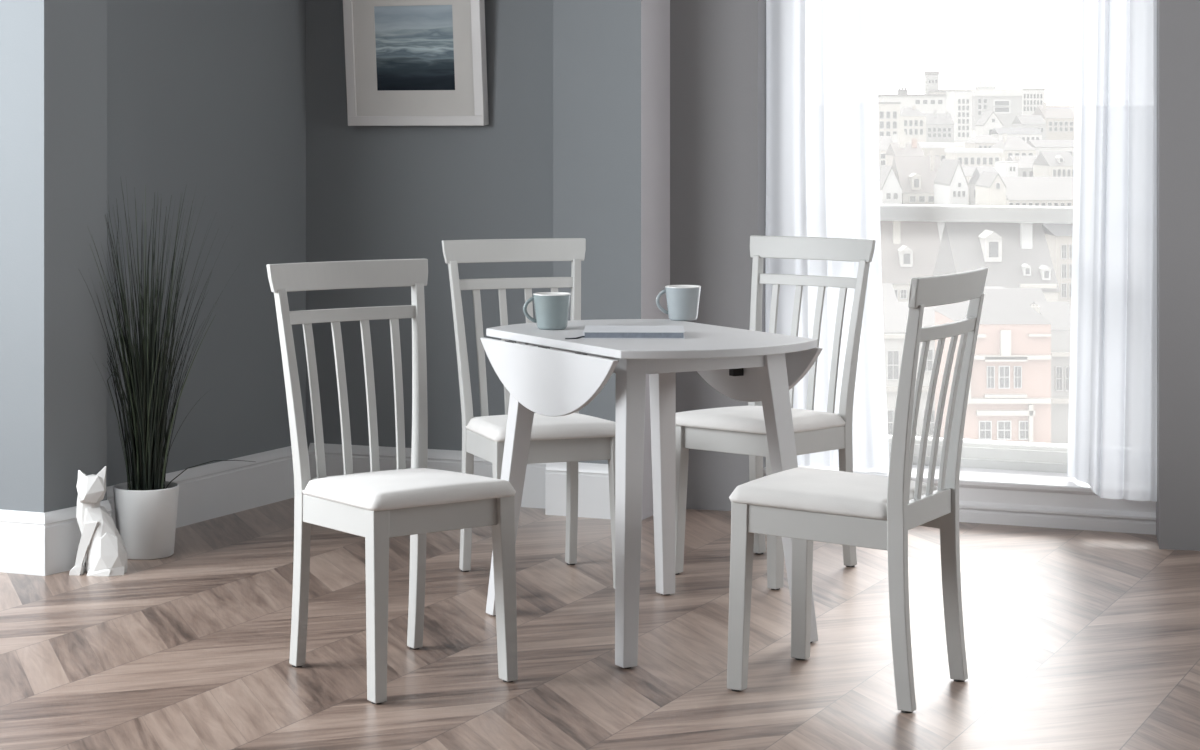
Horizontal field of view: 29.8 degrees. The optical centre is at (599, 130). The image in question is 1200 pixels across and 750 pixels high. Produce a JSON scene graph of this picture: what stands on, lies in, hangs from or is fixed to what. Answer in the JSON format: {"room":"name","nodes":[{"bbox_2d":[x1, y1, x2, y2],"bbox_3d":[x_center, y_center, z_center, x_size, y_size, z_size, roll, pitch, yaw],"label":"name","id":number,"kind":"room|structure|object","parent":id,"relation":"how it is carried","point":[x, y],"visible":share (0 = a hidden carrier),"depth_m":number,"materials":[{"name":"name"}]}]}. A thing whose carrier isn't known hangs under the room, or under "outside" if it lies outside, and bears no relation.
{"room":"dining room","nodes":[
{"label":"dining room","id":0,"kind":"room"},
{"bbox_2d":[0,0,106,512],"bbox_3d":[-2.375,-0.008,7.027,1.805,2.600,0.398,0,0,26],"label":"wall pier","id":1,"kind":"object","parent":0,"point":[53,53],"visible":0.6,"depth_m":6.62,"materials":[{"name":"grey paint"}]},
{"bbox_2d":[0,500,111,575],"bbox_3d":[-2.312,1.202,6.838,1.669,0.180,0.272,0,0,13],"label":"baseboard","id":2,"kind":"object","parent":1,"relation":"attached to","point":[31,543],"visible":0.68,"depth_m":6.58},
{"bbox_2d":[107,0,305,486],"bbox_3d":[-1.391,-0.008,7.521,0.150,2.600,1.512,0,0,26],"label":"wall","id":3,"kind":"structure","parent":0,"point":[207,96],"depth_m":7.54,"materials":[{"name":"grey paint"}]},
{"bbox_2d":[107,446,293,527],"bbox_3d":[-1.349,1.202,7.414,0.020,0.180,1.360,0,0,26],"label":"baseboard","id":4,"kind":"structure","parent":3,"relation":"attached to","point":[222,488],"depth_m":7.61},
{"bbox_2d":[306,0,552,450],"bbox_3d":[-0.634,-0.008,7.973,1.099,2.600,0.157,0,0,20],"label":"wall","id":5,"kind":"structure","parent":0,"point":[373,192],"depth_m":7.88,"materials":[{"name":"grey paint"}]},
{"bbox_2d":[343,0,488,125],"bbox_3d":[-0.646,-0.326,7.841,0.520,0.615,0.100,0,0,20],"label":"framed picture","id":6,"kind":"object","parent":5,"relation":"attached to","point":[408,62],"visible":1,"depth_m":7.83},
{"bbox_2d":[374,5,454,90],"bbox_3d":[-0.644,-0.289,7.832,0.308,0.305,0.004,0,5,20],"label":"print","id":7,"kind":"object","parent":6,"relation":"attached to","point":[415,47],"depth_m":7.83},
{"bbox_2d":[308,443,546,508],"bbox_3d":[-0.602,1.202,7.870,0.926,0.180,0.020,0,0,20],"label":"baseboard","id":8,"kind":"structure","parent":5,"relation":"attached to","point":[533,496],"depth_m":7.86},
{"bbox_2d":[0,498,1199,749],"bbox_3d":[0.100,1.352,3.300,6.800,0.120,10.000,0,0,0],"label":"floor","id":9,"kind":"structure","parent":0,"point":[1075,639],"depth_m":5.60,"materials":[{"name":"brown wood"}]},
{"bbox_2d":[69,466,127,576],"bbox_3d":[-1.464,1.135,6.580,0.160,0.314,0.106,0,0,0],"label":"ornament","id":10,"kind":"object","parent":9,"relation":"on","point":[101,544],"visible":1,"depth_m":6.55,"materials":[{"name":"white ceramic"}]},
{"bbox_2d":[79,183,254,559],"bbox_3d":[-1.313,0.716,6.852,0.498,1.153,0.428,0,0,-5],"label":"potted grass","id":11,"kind":"object","parent":9,"relation":"on","point":[146,505],"depth_m":6.82,"materials":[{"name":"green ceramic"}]},
{"bbox_2d":[113,481,178,559],"bbox_3d":[-1.383,1.186,6.865,0.197,0.212,0.197,0,0,0],"label":"pot","id":12,"kind":"object","parent":11,"relation":"attached to","point":[145,511],"depth_m":6.79,"materials":[{"name":"white ceramic"}]},
{"bbox_2d":[266,259,517,703],"bbox_3d":[-0.494,0.807,5.384,0.443,0.970,0.510,0,0,-35],"label":"dining chair","id":13,"kind":"object","parent":9,"relation":"on","point":[376,505],"visible":1,"depth_m":5.41,"materials":[{"name":"grey paint"}]},
{"bbox_2d":[302,468,515,510],"bbox_3d":[-0.461,0.842,5.336,0.388,0.055,0.392,0,0,-35],"label":"seat cushion","id":14,"kind":"object","parent":13,"relation":"on","point":[401,489],"depth_m":5.24,"materials":[{"name":"beige fabric"}]},
{"bbox_2d":[442,238,614,588],"bbox_3d":[-0.184,0.807,6.497,0.443,0.970,0.510,0,0,-19],"label":"dining chair","id":15,"kind":"object","parent":9,"relation":"on","point":[572,438],"visible":0.77,"depth_m":6.61,"materials":[{"name":"grey paint"}]},
{"bbox_2d":[466,413,614,441],"bbox_3d":[-0.165,0.842,6.442,0.388,0.055,0.392,0,0,-19],"label":"seat cushion","id":16,"kind":"object","parent":15,"relation":"on","point":[574,427],"depth_m":6.30,"materials":[{"name":"beige fabric"}]},
{"bbox_2d":[480,319,822,668],"bbox_3d":[0.123,0.909,5.855,0.618,0.766,0.909,0,0,-30],"label":"table","id":17,"kind":"object","parent":9,"relation":"on","point":[544,372],"visible":0.9,"depth_m":5.69,"materials":[{"name":"paint"}]},
{"bbox_2d":[523,292,570,329],"bbox_3d":[-0.131,0.479,5.991,0.109,0.095,0.100,0,0,36],"label":"mug","id":18,"kind":"object","parent":17,"relation":"on","point":[551,308],"visible":1,"depth_m":5.95,"materials":[{"name":"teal ceramic"}]},
{"bbox_2d":[565,325,684,338],"bbox_3d":[0.065,0.518,5.793,0.303,0.018,0.205,0,0,1],"label":"notebook","id":19,"kind":"object","parent":17,"relation":"on","point":[591,331],"visible":1,"depth_m":5.71,"materials":[{"name":"white paper"}]},
{"bbox_2d":[656,285,700,320],"bbox_3d":[0.228,0.479,6.276,0.109,0.095,0.100,0,0,32],"label":"mug","id":20,"kind":"object","parent":17,"relation":"on","point":[682,300],"visible":1,"depth_m":6.24,"materials":[{"name":"grey ceramic"}]},
{"bbox_2d":[675,235,875,589],"bbox_3d":[0.503,0.807,6.646,0.443,0.970,0.510,0,0,39],"label":"dining chair","id":21,"kind":"object","parent":9,"relation":"on","point":[735,429],"visible":0.78,"depth_m":6.66,"materials":[{"name":"grey paint"}]},
{"bbox_2d":[676,406,844,434],"bbox_3d":[0.467,0.842,6.601,0.388,0.055,0.392,0,0,39],"label":"seat cushion","id":22,"kind":"object","parent":21,"relation":"on","point":[735,420],"depth_m":6.51,"materials":[{"name":"beige fabric"}]},
{"bbox_2d":[727,267,987,712],"bbox_3d":[0.608,0.807,5.242,0.510,0.970,0.443,0,0,30],"label":"dining chair","id":23,"kind":"object","parent":9,"relation":"on","point":[805,505],"visible":1,"depth_m":5.16,"materials":[{"name":"grey paint"}]},
{"bbox_2d":[729,467,936,520],"bbox_3d":[0.557,0.842,5.271,0.392,0.055,0.388,0,0,30],"label":"seat cushion","id":24,"kind":"object","parent":23,"relation":"on","point":[799,493],"depth_m":5.15,"materials":[{"name":"beige fabric"}]},
{"bbox_2d":[553,0,669,519],"bbox_3d":[0.061,-0.008,7.793,0.376,2.600,0.606,0,0,8],"label":"wall column","id":25,"kind":"structure","parent":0,"point":[611,58],"depth_m":7.54,"materials":[{"name":"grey paint"}]},
{"bbox_2d":[545,462,610,518],"bbox_3d":[-0.022,1.202,7.530,0.343,0.180,0.020,0,0,23],"label":"baseboard","id":26,"kind":"structure","parent":25,"relation":"attached to","point":[593,478],"depth_m":7.53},
{"bbox_2d":[670,0,765,510],"bbox_3d":[0.441,-0.008,7.891,0.345,2.600,0.443,0,0,17],"label":"wall","id":27,"kind":"structure","parent":0,"point":[718,47],"depth_m":7.68,"materials":[{"name":"grey paint"}]},
{"bbox_2d":[763,465,1155,534],"bbox_3d":[1.296,1.223,7.584,1.500,0.138,0.344,0,0,22],"label":"window sill","id":28,"kind":"structure","parent":27,"relation":"attached to","point":[986,496],"depth_m":7.37,"materials":[{"name":"white paint"}]},
{"bbox_2d":[1156,0,1199,550],"bbox_3d":[2.582,-0.008,6.974,1.679,2.600,0.443,0,0,13],"label":"wall panel","id":29,"kind":"object","parent":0,"point":[1178,21],"visible":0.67,"depth_m":6.95,"materials":[{"name":"grey paint"}]},
{"bbox_3d":[1.295,-1.188,7.587,1.522,0.240,0.875,0,0,0],"label":"wall","id":30,"kind":"structure","parent":0,"visible":0},
{"bbox_2d":[880,204,1072,472],"bbox_3d":[1.352,0.043,7.724,1.500,2.222,0.082,0,0,22],"label":"window","id":31,"kind":"structure","parent":30,"relation":"in","point":[985,454],"depth_m":7.70,"materials":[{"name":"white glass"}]},
{"bbox_2d":[1067,0,1156,501],"bbox_3d":[1.641,-0.027,7.253,0.136,2.402,0.417,0,0,-43],"label":"curtain","id":32,"kind":"object","parent":30,"relation":"hanging from","point":[1112,427],"visible":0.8,"depth_m":7.20,"materials":[{"name":"white fabric"}]},
{"label":"outside","id":33,"kind":"structure","parent":0,"visible":0},
{"bbox_2d":[954,106,1073,148],"bbox_3d":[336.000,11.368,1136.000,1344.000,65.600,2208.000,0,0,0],"label":"ground","id":34,"kind":"structure","parent":33,"point":[958,144],"depth_m":939.57,"materials":[{"name":"white"}]},
{"bbox_2d":[879,134,897,164],"bbox_3d":[52.351,7.559,423.995,6.664,14.058,16.231,0,0,0],"label":"house","id":35,"kind":"structure","parent":34,"relation":"on","point":[884,141],"depth_m":418.97,"materials":[{"name":"beige stone"}]},
{"bbox_2d":[878,102,900,142],"bbox_3d":[68.353,4.001,553.600,8.541,22.026,19.528,0,0,0],"label":"house","id":36,"kind":"structure","parent":34,"relation":"on","point":[888,112],"depth_m":544.04,"materials":[{"name":"beige stone"}]},
{"bbox_2d":[879,165,902,203],"bbox_3d":[36.923,10.082,291.140,2.630,11.304,12.920,0,0,0],"label":"gabled house","id":37,"kind":"structure","parent":34,"relation":"on","point":[890,187],"depth_m":284.81,"materials":[{"name":"white paint"}]},
{"bbox_2d":[885,131,923,165],"bbox_3d":[53.954,7.243,399.189,5.068,14.530,14.618,0,0,0],"label":"house","id":38,"kind":"structure","parent":34,"relation":"on","point":[902,148],"depth_m":396.29,"materials":[{"name":"beige stone"}]},
{"bbox_2d":[880,221,940,301],"bbox_3d":[26.085,13.707,198.400,7.093,12.322,13.073,0,0,0],"label":"house","id":39,"kind":"structure","parent":34,"relation":"on","point":[909,249],"depth_m":194.89,"materials":[{"name":"beige stone"}]},
{"bbox_2d":[883,302,939,436],"bbox_3d":[18.359,16.928,135.873,5.223,13.239,10.047,0,0,0],"label":"building","id":40,"kind":"structure","parent":34,"relation":"on","point":[895,314],"depth_m":131.19,"materials":[{"name":"stone"}]},
{"bbox_2d":[878,87,946,112],"bbox_3d":[192.742,-17.168,1358.400,48.406,18.391,30.662,0,0,0],"label":"building","id":41,"kind":"structure","parent":34,"relation":"on","point":[925,103],"depth_m":1343.90,"materials":[{"name":"white stone"}]},
{"bbox_2d":[900,105,925,142],"bbox_3d":[95.611,2.057,697.600,8.260,20.048,19.518,0,0,0],"label":"house","id":42,"kind":"structure","parent":34,"relation":"on","point":[912,121],"depth_m":688.07,"materials":[{"name":"beige stone"}]},
{"bbox_2d":[892,150,940,204],"bbox_3d":[41.621,9.052,295.998,5.984,13.099,16.235,0,0,0],"label":"gabled house","id":43,"kind":"structure","parent":34,"relation":"on","point":[916,175],"depth_m":291.42,"materials":[{"name":"beige stone"}]},
{"bbox_2d":[924,71,938,93],"bbox_3d":[212.743,-24.856,1444.000,8.312,27.048,8.320,0,0,0],"label":"tower block","id":44,"kind":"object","parent":34,"relation":"on","point":[931,77],"visible":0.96,"depth_m":1440.03,"materials":[{"name":"grey stone"}]},
{"bbox_2d":[919,143,954,160],"bbox_3d":[72.246,8.676,486.400,6.649,12.250,13.056,0,0,0],"label":"house","id":45,"kind":"structure","parent":34,"relation":"on","point":[939,148],"depth_m":480.00,"materials":[{"name":"beige stone"}]},
{"bbox_2d":[923,109,953,142],"bbox_3d":[110.777,1.873,745.600,10.196,18.176,19.592,0,0,0],"label":"house","id":46,"kind":"structure","parent":34,"relation":"on","point":[939,126],"depth_m":736.03,"materials":[{"name":"grey stone"}]},
{"bbox_2d":[937,221,944,241],"bbox_3d":[32.932,13.641,215.161,3.455,10.694,11.361,0,0,0],"label":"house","id":47,"kind":"structure","parent":34,"relation":"on","point":[941,225],"depth_m":212.95,"materials":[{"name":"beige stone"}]},
{"bbox_2d":[929,89,969,93],"bbox_3d":[222.549,-18.087,1420.800,26.006,15.750,26.600,0,0,0],"label":"building","id":48,"kind":"structure","parent":34,"relation":"on","point":[936,91],"depth_m":1407.36,"materials":[{"name":"beige stone"}]},
{"bbox_2d":[934,159,967,204],"bbox_3d":[43.355,9.878,278.340,2.261,12.781,12.920,0,0,0],"label":"gabled house","id":49,"kind":"structure","parent":34,"relation":"on","point":[950,182],"depth_m":273.16,"materials":[{"name":"white paint"}]},
{"bbox_2d":[946,90,971,140],"bbox_3d":[154.044,-6.304,966.338,7.536,21.943,13.090,0,0,-8],"label":"tower block","id":50,"kind":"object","parent":34,"relation":"on","point":[959,102],"visible":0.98,"depth_m":959.97,"materials":[{"name":"white stone"}]},
{"bbox_2d":[944,149,1002,167],"bbox_3d":[77.975,9.225,470.400,10.070,11.046,13.187,0,0,0],"label":"house","id":51,"kind":"structure","parent":34,"relation":"on","point":[967,157],"depth_m":463.99,"materials":[{"name":"beige stone"}]},
{"bbox_2d":[968,168,979,204],"bbox_3d":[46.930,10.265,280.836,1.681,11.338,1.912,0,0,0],"label":"house","id":52,"kind":"structure","parent":34,"relation":"on","point":[976,175],"depth_m":280.26,"materials":[{"name":"grey stone"}]},
{"bbox_2d":[962,166,999,204],"bbox_3d":[55.776,9.766,334.389,5.149,9.056,13.019,0,0,0],"label":"house","id":53,"kind":"structure","parent":34,"relation":"on","point":[968,170],"depth_m":331.60,"materials":[{"name":"beige stone"}]},
{"bbox_2d":[965,135,999,148],"bbox_3d":[102.377,7.682,600.000,7.927,13.278,16.305,0,0,0],"label":"house","id":54,"kind":"structure","parent":34,"relation":"on","point":[980,141],"depth_m":593.88,"materials":[{"name":"beige stone"}]},
{"bbox_2d":[975,111,1002,136],"bbox_3d":[122.996,2.702,711.940,6.176,18.012,16.120,0,0,0],"label":"house","id":55,"kind":"structure","parent":34,"relation":"on","point":[989,120],"depth_m":704.05,"materials":[{"name":"white stone"}]},
{"bbox_2d":[975,171,1005,205],"bbox_3d":[43.541,10.939,251.140,1.820,12.791,9.720,0,0,0],"label":"gabled house","id":56,"kind":"structure","parent":34,"relation":"on","point":[990,189],"depth_m":247.32,"materials":[{"name":"beige stone"}]},
{"bbox_2d":[933,286,1051,442],"bbox_3d":[21.369,16.697,123.072,4.866,16.261,10.044,0,0,0],"label":"brick building","id":57,"kind":"structure","parent":34,"relation":"on","point":[1009,397],"depth_m":118.41,"materials":[{"name":"brick"}]},
{"bbox_2d":[966,81,1022,129],"bbox_3d":[198.162,-12.580,1136.000,24.307,24.895,32.935,0,0,0],"label":"office block","id":58,"kind":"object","parent":34,"relation":"on","point":[1006,104],"visible":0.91,"depth_m":1120.13,"materials":[{"name":"grey stone"}]},
{"bbox_2d":[933,222,1059,301],"bbox_3d":[30.873,13.925,176.697,7.518,14.126,14.895,0,0,0],"label":"roof","id":59,"kind":"structure","parent":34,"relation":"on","point":[1015,255],"depth_m":173.34,"materials":[{"name":"beige stone"}]},
{"bbox_2d":[994,161,1017,176],"bbox_3d":[65.933,9.676,365.558,1.829,9.451,11.355,0,0,0],"label":"house","id":60,"kind":"structure","parent":34,"relation":"on","point":[1004,168],"depth_m":360.47,"materials":[{"name":"white paint"}]},
{"bbox_2d":[989,133,1035,160],"bbox_3d":[92.492,7.639,505.600,7.329,14.432,19.482,0,0,0],"label":"house","id":61,"kind":"structure","parent":34,"relation":"on","point":[1011,146],"depth_m":497.90,"materials":[{"name":"beige stone"}]},
{"bbox_2d":[990,128,1042,141],"bbox_3d":[128.448,5.578,695.200,13.661,13.007,14.925,0,0,0],"label":"house","id":62,"kind":"structure","parent":34,"relation":"on","point":[1026,134],"depth_m":689.59,"materials":[{"name":"white stone"}]},
{"bbox_2d":[1006,156,1037,176],"bbox_3d":[73.994,9.361,391.195,5.674,10.241,14.629,0,0,0],"label":"house","id":63,"kind":"structure","parent":34,"relation":"on","point":[1025,163],"depth_m":386.54,"materials":[{"name":"grey stone"}]},
{"bbox_2d":[1012,115,1045,139],"bbox_3d":[154.153,1.887,809.600,8.866,15.162,19.541,0,0,0],"label":"house","id":64,"kind":"structure","parent":34,"relation":"on","point":[1020,121],"depth_m":802.67,"materials":[{"name":"grey stone"}]},
{"bbox_2d":[1022,88,1045,114],"bbox_3d":[226.606,-12.149,1190.400,11.946,20.114,29.259,0,0,0],"label":"office block","id":65,"kind":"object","parent":34,"relation":"on","point":[1032,97],"visible":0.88,"depth_m":1175.89,"materials":[{"name":"white stone"}]},
{"bbox_2d":[1001,177,1073,224],"bbox_3d":[52.107,11.087,268.000,9.634,11.296,14.771,0,0,0],"label":"long roofed hall","id":66,"kind":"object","parent":34,"relation":"on","point":[1020,191],"visible":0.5,"depth_m":263.28,"materials":[{"name":"beige stone"}]},
{"bbox_2d":[1026,140,1073,157],"bbox_3d":[104.114,8.473,520.000,10.402,12.869,16.400,0,0,0],"label":"house","id":67,"kind":"structure","parent":34,"relation":"on","point":[1039,145],"depth_m":513.46,"materials":[{"name":"white stone"}]},
{"bbox_2d":[1030,302,1070,443],"bbox_3d":[26.597,16.963,132.644,2.010,13.810,9.989,0,0,0],"label":"building","id":68,"kind":"structure","parent":34,"relation":"on","point":[1058,314],"depth_m":128.00,"materials":[{"name":"stone"}]},
{"bbox_2d":[1033,102,1073,139],"bbox_3d":[170.293,-1.117,846.400,11.525,19.250,29.243,0,0,0],"label":"house","id":69,"kind":"structure","parent":34,"relation":"on","point":[1059,119],"depth_m":832.00,"materials":[{"name":"beige stone"}]},
{"bbox_2d":[1033,152,1073,176],"bbox_3d":[75.812,8.927,375.186,4.758,11.002,14.611,0,0,0],"label":"house","id":70,"kind":"structure","parent":34,"relation":"on","point":[1047,164],"depth_m":370.64,"materials":[{"name":"beige stone"}]},
{"bbox_2d":[1042,223,1072,304],"bbox_3d":[40.108,13.982,198.365,2.571,11.772,12.969,0,0,0],"label":"house","id":71,"kind":"structure","parent":34,"relation":"on","point":[1059,236],"depth_m":192.01,"materials":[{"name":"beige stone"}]},
{"bbox_3d":[1.238,-1.055,7.507,1.364,0.025,0.586,0,0,0],"label":"track","id":72,"kind":"object","parent":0,"visible":0},
{"bbox_2d":[765,0,888,469],"bbox_3d":[0.769,0.047,7.686,0.447,2.199,0.058,0,0,16],"label":"curtain","id":73,"kind":"object","parent":72,"relation":"hanging from","point":[822,130],"visible":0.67,"depth_m":7.69,"materials":[{"name":"white fabric"}]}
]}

